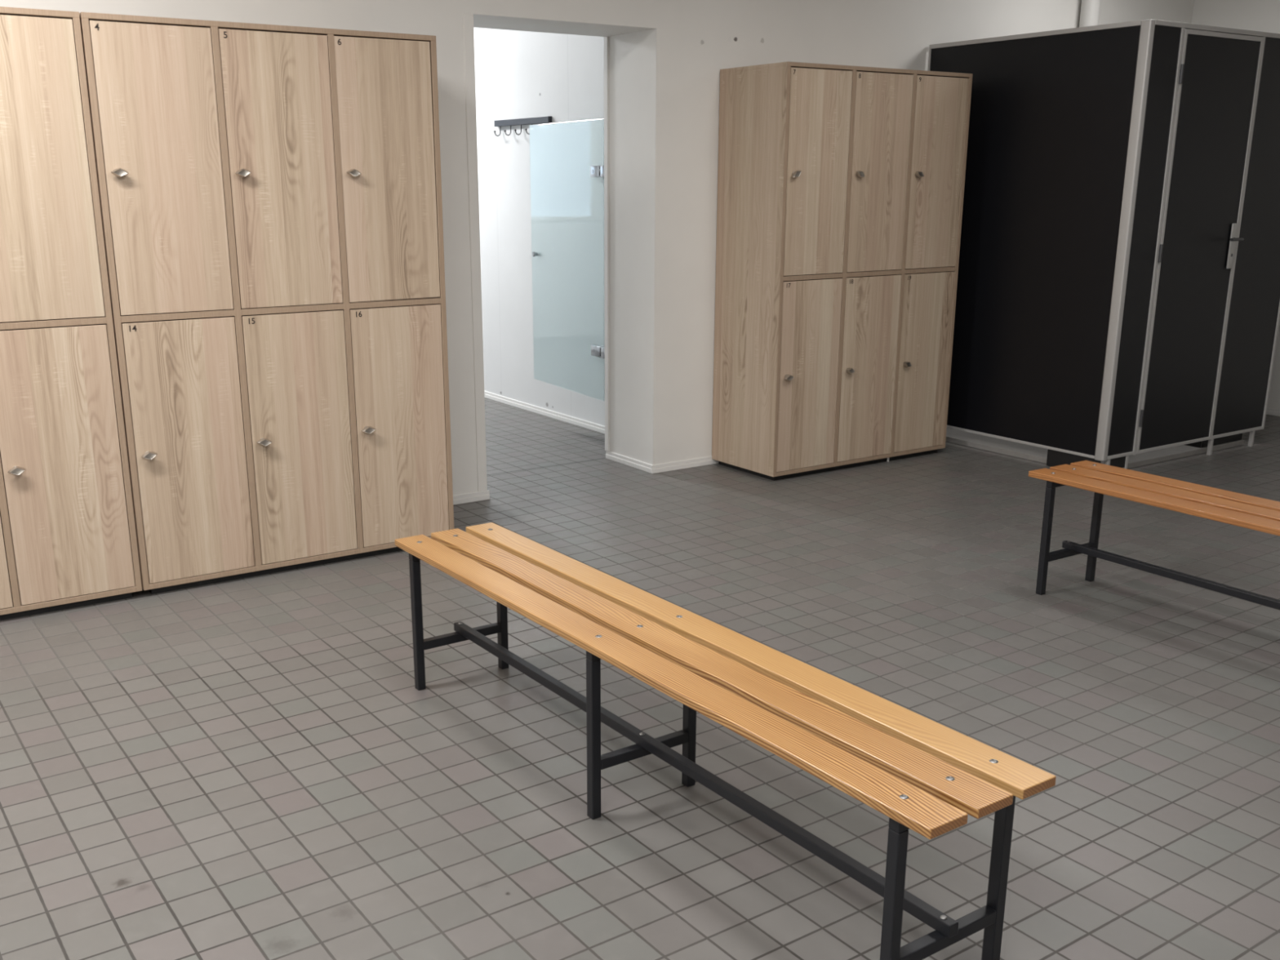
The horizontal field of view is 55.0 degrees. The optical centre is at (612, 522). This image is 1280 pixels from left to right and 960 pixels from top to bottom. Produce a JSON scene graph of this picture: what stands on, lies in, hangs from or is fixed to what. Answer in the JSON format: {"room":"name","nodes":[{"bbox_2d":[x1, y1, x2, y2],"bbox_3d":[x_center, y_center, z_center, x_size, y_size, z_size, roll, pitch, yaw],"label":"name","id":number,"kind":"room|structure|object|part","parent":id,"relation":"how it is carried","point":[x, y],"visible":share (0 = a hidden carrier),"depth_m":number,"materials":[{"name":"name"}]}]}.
{"room":"changing room","nodes":[
{"label":"changing room","id":0,"kind":"room"},
{"bbox_2d":[473,27,604,426],"bbox_3d":[-1.054,-2.254,8.239,0.100,2.720,4.897,-10,19,-32],"label":"wall","id":1,"kind":"structure","parent":0,"point":[519,74],"depth_m":7.51,"materials":[{"name":"white paint"}]},
{"bbox_2d":[493,115,551,136],"bbox_3d":[-0.549,-2.341,7.276,0.060,0.095,0.650,-10,19,-32],"label":"coat rack","id":2,"kind":"object","parent":1,"relation":"attached to","point":[548,119],"visible":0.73,"depth_m":7.27,"materials":[{"name":"grey metal"}]},
{"bbox_2d":[484,391,604,433],"bbox_3d":[-1.099,-0.956,8.569,0.011,0.042,4.897,-10,19,-32],"label":"baseboard","id":3,"kind":"structure","parent":1,"relation":"attached to","point":[593,426],"depth_m":7.55,"materials":[{"name":"white"}]},
{"bbox_2d":[0,0,1194,495],"bbox_3d":[-0.738,-1.454,5.372,10.320,2.720,0.413,-10,19,-32],"label":"wall","id":4,"kind":"structure","parent":0,"point":[667,58],"depth_m":5.83,"materials":[{"name":"white paint"}]},
{"bbox_2d":[453,489,489,505],"bbox_3d":[-0.747,-0.094,5.481,0.445,0.042,0.011,-10,19,-32],"label":"baseboard","id":5,"kind":"structure","parent":4,"relation":"attached to","point":[484,495],"depth_m":5.55,"materials":[{"name":"white"}]},
{"bbox_2d":[462,13,487,491],"bbox_3d":[-0.591,-1.114,5.308,0.046,2.016,0.004,-10,19,-32],"label":"door frame","id":6,"kind":"structure","parent":4,"relation":"attached to","point":[468,34],"depth_m":5.29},
{"bbox_2d":[529,118,604,400],"bbox_3d":[-0.241,-1.401,6.558,0.067,1.402,0.924,-8,17,-26],"label":"door","id":7,"kind":"structure","parent":4,"relation":"in","point":[566,158],"depth_m":6.55,"materials":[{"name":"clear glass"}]},
{"bbox_3d":[-0.420,-1.504,6.888,0.060,0.028,0.028,-8,18,-27],"label":"knob","id":8,"kind":"part","parent":7,"relation":"part of","materials":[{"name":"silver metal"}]},
{"bbox_2d":[604,36,609,451],"bbox_3d":[-0.029,-1.345,6.134,0.012,2.016,0.030,-10,19,-32],"label":"trim","id":9,"kind":"structure","parent":4,"relation":"attached to","point":[606,262],"depth_m":6.12,"materials":[{"name":"white"}]},
{"bbox_2d":[605,450,718,473],"bbox_3d":[1.781,-0.614,7.333,4.085,0.042,0.424,-10,19,-32],"label":"baseboard","id":10,"kind":"structure","parent":4,"relation":"attached to","point":[708,460],"depth_m":6.20,"materials":[{"name":"white"}]},
{"bbox_2d":[1079,0,1101,27],"bbox_3d":[2.724,-2.002,7.267,0.124,2.690,0.124,-10,19,-32],"label":"pipe","id":11,"kind":"object","parent":4,"relation":"attached to","point":[1090,9],"visible":0.02,"depth_m":6.98,"materials":[{"name":"grey paint"}]},
{"bbox_2d":[0,397,1279,959],"bbox_3d":[0.076,0.234,4.570,10.520,0.100,13.550,-10,19,-32],"label":"floor","id":12,"kind":"structure","parent":0,"point":[257,767],"depth_m":3.19,"materials":[{"name":"grey tile"}]},
{"bbox_2d":[0,6,142,620],"bbox_3d":[-2.259,-0.613,3.890,1.197,1.900,0.506,-10,19,-32],"label":"tall cabinet","id":13,"kind":"object","parent":12,"relation":"on","point":[68,534],"visible":1,"depth_m":3.95,"materials":[{"name":"brown wood"}]},
{"bbox_3d":[-2.135,-0.130,3.842,0.368,0.900,0.018,-10,19,-32],"label":"door","id":14,"kind":"part","parent":13,"relation":"part of","materials":[{"name":"brown wood"}]},
{"bbox_3d":[-1.916,-0.167,3.954,0.055,0.029,0.029,-13,20,-31],"label":"knob","id":15,"kind":"part","parent":13,"relation":"part of","materials":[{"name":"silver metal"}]},
{"bbox_3d":[-1.810,-1.082,3.801,0.361,0.903,0.018,-10,19,-32],"label":"door","id":16,"kind":"part","parent":13,"relation":"part of","materials":[{"name":"brown wood"}]},
{"bbox_3d":[-1.810,-0.188,4.050,0.361,0.900,0.018,-10,19,-32],"label":"door","id":17,"kind":"part","parent":13,"relation":"part of","materials":[{"name":"brown wood"}]},
{"bbox_2d":[79,12,453,594],"bbox_3d":[-1.256,-0.792,4.529,1.197,1.900,0.506,-10,19,-32],"label":"tall cabinet","id":18,"kind":"object","parent":12,"relation":"on","point":[270,195],"visible":0.99,"depth_m":4.30,"materials":[{"name":"brown wood"}]},
{"bbox_3d":[-1.573,-1.116,3.923,0.055,0.029,0.029,-7,17,-33],"label":"knob","id":19,"kind":"part","parent":18,"relation":"part of","materials":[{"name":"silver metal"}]},
{"bbox_3d":[-1.572,-0.228,4.171,0.055,0.029,0.029,-17,22,-30],"label":"knob","id":20,"kind":"part","parent":18,"relation":"part of","materials":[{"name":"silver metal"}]},
{"bbox_3d":[-1.464,-1.144,4.020,0.370,0.903,0.018,-10,19,-32],"label":"door","id":21,"kind":"part","parent":18,"relation":"part of","materials":[{"name":"brown wood"}]},
{"bbox_3d":[-1.463,-0.250,4.269,0.370,0.900,0.018,-10,19,-32],"label":"door","id":22,"kind":"part","parent":18,"relation":"part of","materials":[{"name":"brown wood"}]},
{"bbox_3d":[-1.242,-1.175,4.134,0.055,0.029,0.029,-15,21,-31],"label":"knob","id":23,"kind":"part","parent":18,"relation":"part of","materials":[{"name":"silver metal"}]},
{"bbox_3d":[-1.242,-0.287,4.382,0.055,0.029,0.029,-6,16,-33],"label":"knob","id":24,"kind":"part","parent":18,"relation":"part of","materials":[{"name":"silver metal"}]},
{"bbox_3d":[-1.133,-1.203,4.231,0.368,0.903,0.018,-10,19,-32],"label":"door","id":25,"kind":"part","parent":18,"relation":"part of","materials":[{"name":"brown wood"}]},
{"bbox_3d":[-1.132,-0.309,4.481,0.368,0.900,0.018,-10,19,-32],"label":"door","id":26,"kind":"part","parent":18,"relation":"part of","materials":[{"name":"brown wood"}]},
{"bbox_3d":[-0.915,-1.234,4.343,0.055,0.029,0.029,-5,16,-34],"label":"knob","id":27,"kind":"part","parent":18,"relation":"part of","materials":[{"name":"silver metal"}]},
{"bbox_3d":[-0.912,-0.346,4.592,0.055,0.029,0.029,-13,20,-31],"label":"knob","id":28,"kind":"part","parent":18,"relation":"part of","materials":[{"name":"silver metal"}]},
{"bbox_3d":[-0.808,-1.262,4.438,0.361,0.903,0.018,-10,19,-32],"label":"door","id":29,"kind":"part","parent":18,"relation":"part of","materials":[{"name":"brown wood"}]},
{"bbox_3d":[-0.806,-0.367,4.689,0.361,0.900,0.018,-10,19,-32],"label":"door","id":30,"kind":"part","parent":18,"relation":"part of","materials":[{"name":"brown wood"}]},
{"bbox_2d":[395,522,1056,959],"bbox_3d":[0.070,0.444,2.830,0.314,0.431,1.951,-11,19,-33],"label":"bench","id":31,"kind":"object","parent":12,"relation":"on","point":[922,774],"visible":1,"depth_m":2.46,"materials":[{"name":"brown wood"}]},
{"bbox_3d":[-0.550,0.289,3.470,0.024,0.386,0.024,-11,19,-33],"label":"leg","id":32,"kind":"part","parent":31,"relation":"part of","materials":[{"name":"black paint"}]},
{"bbox_3d":[-0.326,0.247,3.619,0.024,0.386,0.024,-11,19,-33],"label":"leg","id":33,"kind":"part","parent":31,"relation":"part of","materials":[{"name":"black paint"}]},
{"bbox_3d":[-0.043,0.487,2.762,0.024,0.386,0.024,-11,19,-33],"label":"leg","id":34,"kind":"part","parent":31,"relation":"part of","materials":[{"name":"black paint"}]},
{"bbox_3d":[0.182,0.445,2.911,0.024,0.386,0.024,-11,19,-33],"label":"leg","id":35,"kind":"part","parent":31,"relation":"part of","materials":[{"name":"black paint"}]},
{"bbox_3d":[0.466,0.684,2.054,0.024,0.386,0.024,-11,19,-33],"label":"leg","id":36,"kind":"part","parent":31,"relation":"part of","materials":[{"name":"black paint"}]},
{"bbox_3d":[0.690,0.642,2.203,0.024,0.386,0.024,-11,19,-33],"label":"leg","id":37,"kind":"part","parent":31,"relation":"part of","materials":[{"name":"black paint"}]},
{"bbox_2d":[711,61,972,480],"bbox_3d":[1.143,-1.246,6.148,1.197,1.900,0.506,-10,19,-32],"label":"tall cabinet","id":38,"kind":"object","parent":12,"relation":"on","point":[841,188],"visible":1,"depth_m":5.90,"materials":[{"name":"brown wood"}]},
{"bbox_3d":[0.827,-0.682,5.791,0.055,0.029,0.029,-19,23,-29],"label":"knob","id":39,"kind":"part","parent":38,"relation":"part of","materials":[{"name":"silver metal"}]},
{"bbox_3d":[0.827,-1.571,5.543,0.055,0.029,0.029,-42,32,-18],"label":"knob","id":40,"kind":"part","parent":38,"relation":"part of","materials":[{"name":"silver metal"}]},
{"bbox_3d":[0.936,-0.704,5.889,0.370,0.900,0.018,-10,19,-32],"label":"door","id":41,"kind":"part","parent":38,"relation":"part of","materials":[{"name":"brown wood"}]},
{"bbox_3d":[0.936,-1.598,5.640,0.370,0.903,0.018,-10,19,-32],"label":"door","id":42,"kind":"part","parent":38,"relation":"part of","materials":[{"name":"brown wood"}]},
{"bbox_3d":[1.158,-0.742,6.002,0.055,0.029,0.029,6,9,-36],"label":"knob","id":43,"kind":"part","parent":38,"relation":"part of","materials":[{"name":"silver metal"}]},
{"bbox_3d":[1.157,-1.630,5.754,0.055,0.029,0.029,24,-1,-37],"label":"knob","id":44,"kind":"part","parent":38,"relation":"part of","materials":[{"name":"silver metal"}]},
{"bbox_3d":[1.267,-0.763,6.100,0.368,0.900,0.018,-10,19,-32],"label":"door","id":45,"kind":"part","parent":38,"relation":"part of","materials":[{"name":"brown wood"}]},
{"bbox_3d":[1.266,-1.658,5.851,0.368,0.903,0.018,-10,19,-32],"label":"door","id":46,"kind":"part","parent":38,"relation":"part of","materials":[{"name":"brown wood"}]},
{"bbox_3d":[1.487,-0.800,6.212,0.055,0.029,0.029,19,2,-37],"label":"knob","id":47,"kind":"part","parent":38,"relation":"part of","materials":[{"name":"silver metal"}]},
{"bbox_3d":[1.486,-1.689,5.964,0.055,0.029,0.029,16,4,-36],"label":"knob","id":48,"kind":"part","parent":38,"relation":"part of","materials":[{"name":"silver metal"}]},
{"bbox_3d":[1.593,-0.822,6.308,0.361,0.900,0.018,-10,19,-32],"label":"door","id":49,"kind":"part","parent":38,"relation":"part of","materials":[{"name":"brown wood"}]},
{"bbox_3d":[1.592,-1.716,6.059,0.361,0.903,0.018,-10,19,-32],"label":"door","id":50,"kind":"part","parent":38,"relation":"part of","materials":[{"name":"brown wood"}]},
{"bbox_2d":[945,427,1244,468],"bbox_3d":[2.575,-0.481,6.879,1.285,0.030,1.240,-10,19,-32],"label":"slab","id":51,"kind":"object","parent":12,"relation":"on","point":[1018,450],"visible":0.29,"depth_m":6.50,"materials":[{"name":"concrete"}]},
{"bbox_2d":[927,19,1279,469],"bbox_3d":[2.625,-1.459,6.567,1.411,2.082,1.356,-10,19,-32],"label":"changing cubicle","id":52,"kind":"object","parent":51,"relation":"on","point":[1117,298],"visible":0.88,"depth_m":6.03,"materials":[{"name":"black laminate"}]},
{"bbox_3d":[2.014,-0.458,6.499,0.022,0.014,1.238,-10,19,-32],"label":"rail","id":53,"kind":"part","parent":52,"relation":"part of","materials":[{"name":"grey metal"}]},
{"bbox_3d":[2.013,-2.361,5.968,0.024,0.021,1.238,-10,19,-32],"label":"rail","id":54,"kind":"part","parent":52,"relation":"part of","materials":[{"name":"grey metal"}]},
{"bbox_3d":[2.018,-1.406,6.229,0.012,1.961,1.228,-10,19,-32],"label":"panel","id":55,"kind":"part","parent":52,"relation":"part of","materials":[{"name":"black laminate"}]},
{"bbox_3d":[2.290,-0.299,6.116,0.014,0.086,0.299,-10,19,-32],"label":"kick panel","id":56,"kind":"part","parent":52,"relation":"part of","materials":[{"name":"black"}]},
{"bbox_3d":[2.414,-0.268,6.008,0.019,0.088,0.020,-10,19,-32],"label":"leg","id":57,"kind":"part","parent":52,"relation":"part of","materials":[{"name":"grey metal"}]},
{"bbox_3d":[2.474,-0.293,6.042,0.126,0.058,0.012,-10,19,-32],"label":"kick panel","id":58,"kind":"part","parent":52,"relation":"part of","materials":[{"name":"black"}]},
{"bbox_3d":[2.485,-0.331,6.037,0.204,0.016,0.022,-10,19,-32],"label":"rail","id":59,"kind":"part","parent":52,"relation":"part of","materials":[{"name":"grey metal"}]},
{"bbox_3d":[2.376,-1.265,5.720,0.036,1.999,0.052,-10,19,-32],"label":"corner post","id":60,"kind":"part","parent":52,"relation":"part of","materials":[{"name":"grey metal"}]},
{"bbox_3d":[2.535,-0.290,6.085,0.019,0.088,0.020,-10,19,-32],"label":"leg","id":61,"kind":"part","parent":52,"relation":"part of","materials":[{"name":"grey metal"}]},
{"bbox_3d":[2.484,-1.280,5.773,0.206,1.959,0.012,-10,19,-32],"label":"panel","id":62,"kind":"part","parent":52,"relation":"part of","materials":[{"name":"black laminate"}]},
{"bbox_3d":[3.074,-0.442,6.572,0.012,0.058,0.160,-10,19,-32],"label":"kick panel","id":63,"kind":"part","parent":52,"relation":"part of","materials":[{"name":"black"}]},
{"bbox_3d":[2.857,-1.338,6.012,0.640,1.968,0.024,-10,19,-32],"label":"door frame","id":64,"kind":"part","parent":52,"relation":"part of","materials":[{"name":"grey metal"}]},
{"bbox_3d":[2.858,-1.338,6.014,0.628,1.952,0.016,-10,19,-32],"label":"door","id":65,"kind":"part","parent":52,"relation":"part of","materials":[{"name":"black laminate"}]},
{"bbox_3d":[3.145,-0.399,6.474,0.019,0.088,0.020,-10,19,-32],"label":"leg","id":66,"kind":"part","parent":52,"relation":"part of","materials":[{"name":"grey metal"}]},
{"bbox_3d":[2.964,-2.319,5.813,1.359,0.021,0.024,-10,19,-32],"label":"rail","id":67,"kind":"part","parent":52,"relation":"part of","materials":[{"name":"grey metal"}]},
{"bbox_3d":[3.278,-0.455,6.617,0.371,0.058,0.012,-10,19,-32],"label":"kick panel","id":68,"kind":"part","parent":52,"relation":"part of","materials":[{"name":"black metal"}]},
{"bbox_3d":[3.094,-1.381,6.143,0.042,0.221,0.008,-10,19,-32],"label":"handle plate","id":69,"kind":"part","parent":52,"relation":"part of","materials":[{"name":"grey metal"}]},
{"bbox_3d":[3.072,-1.401,6.082,0.113,0.015,0.058,-10,19,-32],"label":"lever handle","id":70,"kind":"part","parent":52,"relation":"part of","materials":[{"name":"grey metal"}]},
{"bbox_3d":[3.335,-0.483,6.579,0.473,0.016,0.022,-10,19,-32],"label":"rail","id":71,"kind":"part","parent":52,"relation":"part of","materials":[{"name":"grey metal"}]},
{"bbox_3d":[3.333,-1.432,6.314,0.479,1.959,0.012,-10,19,-32],"label":"panel","id":72,"kind":"part","parent":52,"relation":"part of","materials":[{"name":"black laminate"}]},
{"bbox_3d":[3.470,-0.457,6.682,0.019,0.088,0.020,-10,19,-32],"label":"leg","id":73,"kind":"part","parent":52,"relation":"part of","materials":[{"name":"grey metal"}]},
{"bbox_3d":[3.538,-1.471,6.443,0.016,1.993,0.023,-10,19,-32],"label":"corner post","id":74,"kind":"part","parent":52,"relation":"part of","materials":[{"name":"grey metal"}]},
{"bbox_2d":[1028,460,1279,609],"bbox_3d":[2.106,0.223,3.613,0.314,0.431,1.951,-10,18,-32],"label":"bench","id":75,"kind":"object","parent":12,"relation":"on","point":[1250,512],"visible":1,"depth_m":4.05,"materials":[{"name":"brown wood"}]},
{"bbox_3d":[1.502,0.065,4.268,0.024,0.386,0.024,-10,18,-32],"label":"leg","id":76,"kind":"part","parent":75,"relation":"part of","materials":[{"name":"black paint"}]},
{"bbox_3d":[1.731,0.024,4.412,0.024,0.386,0.024,-10,18,-32],"label":"leg","id":77,"kind":"part","parent":75,"relation":"part of","materials":[{"name":"black paint"}]},
{"bbox_2d":[1191,0,1279,408],"bbox_3d":[5.829,-1.282,4.738,0.100,2.720,7.939,-10,19,-32],"label":"wall","id":78,"kind":"structure","parent":0,"point":[1261,15],"depth_m":7.43,"materials":[{"name":"white paint"}]},
{"bbox_2d":[1266,407,1279,416],"bbox_3d":[5.756,0.005,5.109,0.011,0.042,7.839,-10,19,-32],"label":"baseboard","id":79,"kind":"structure","parent":78,"relation":"attached to","point":[1272,411],"depth_m":7.56,"materials":[{"name":"white"}]}
]}

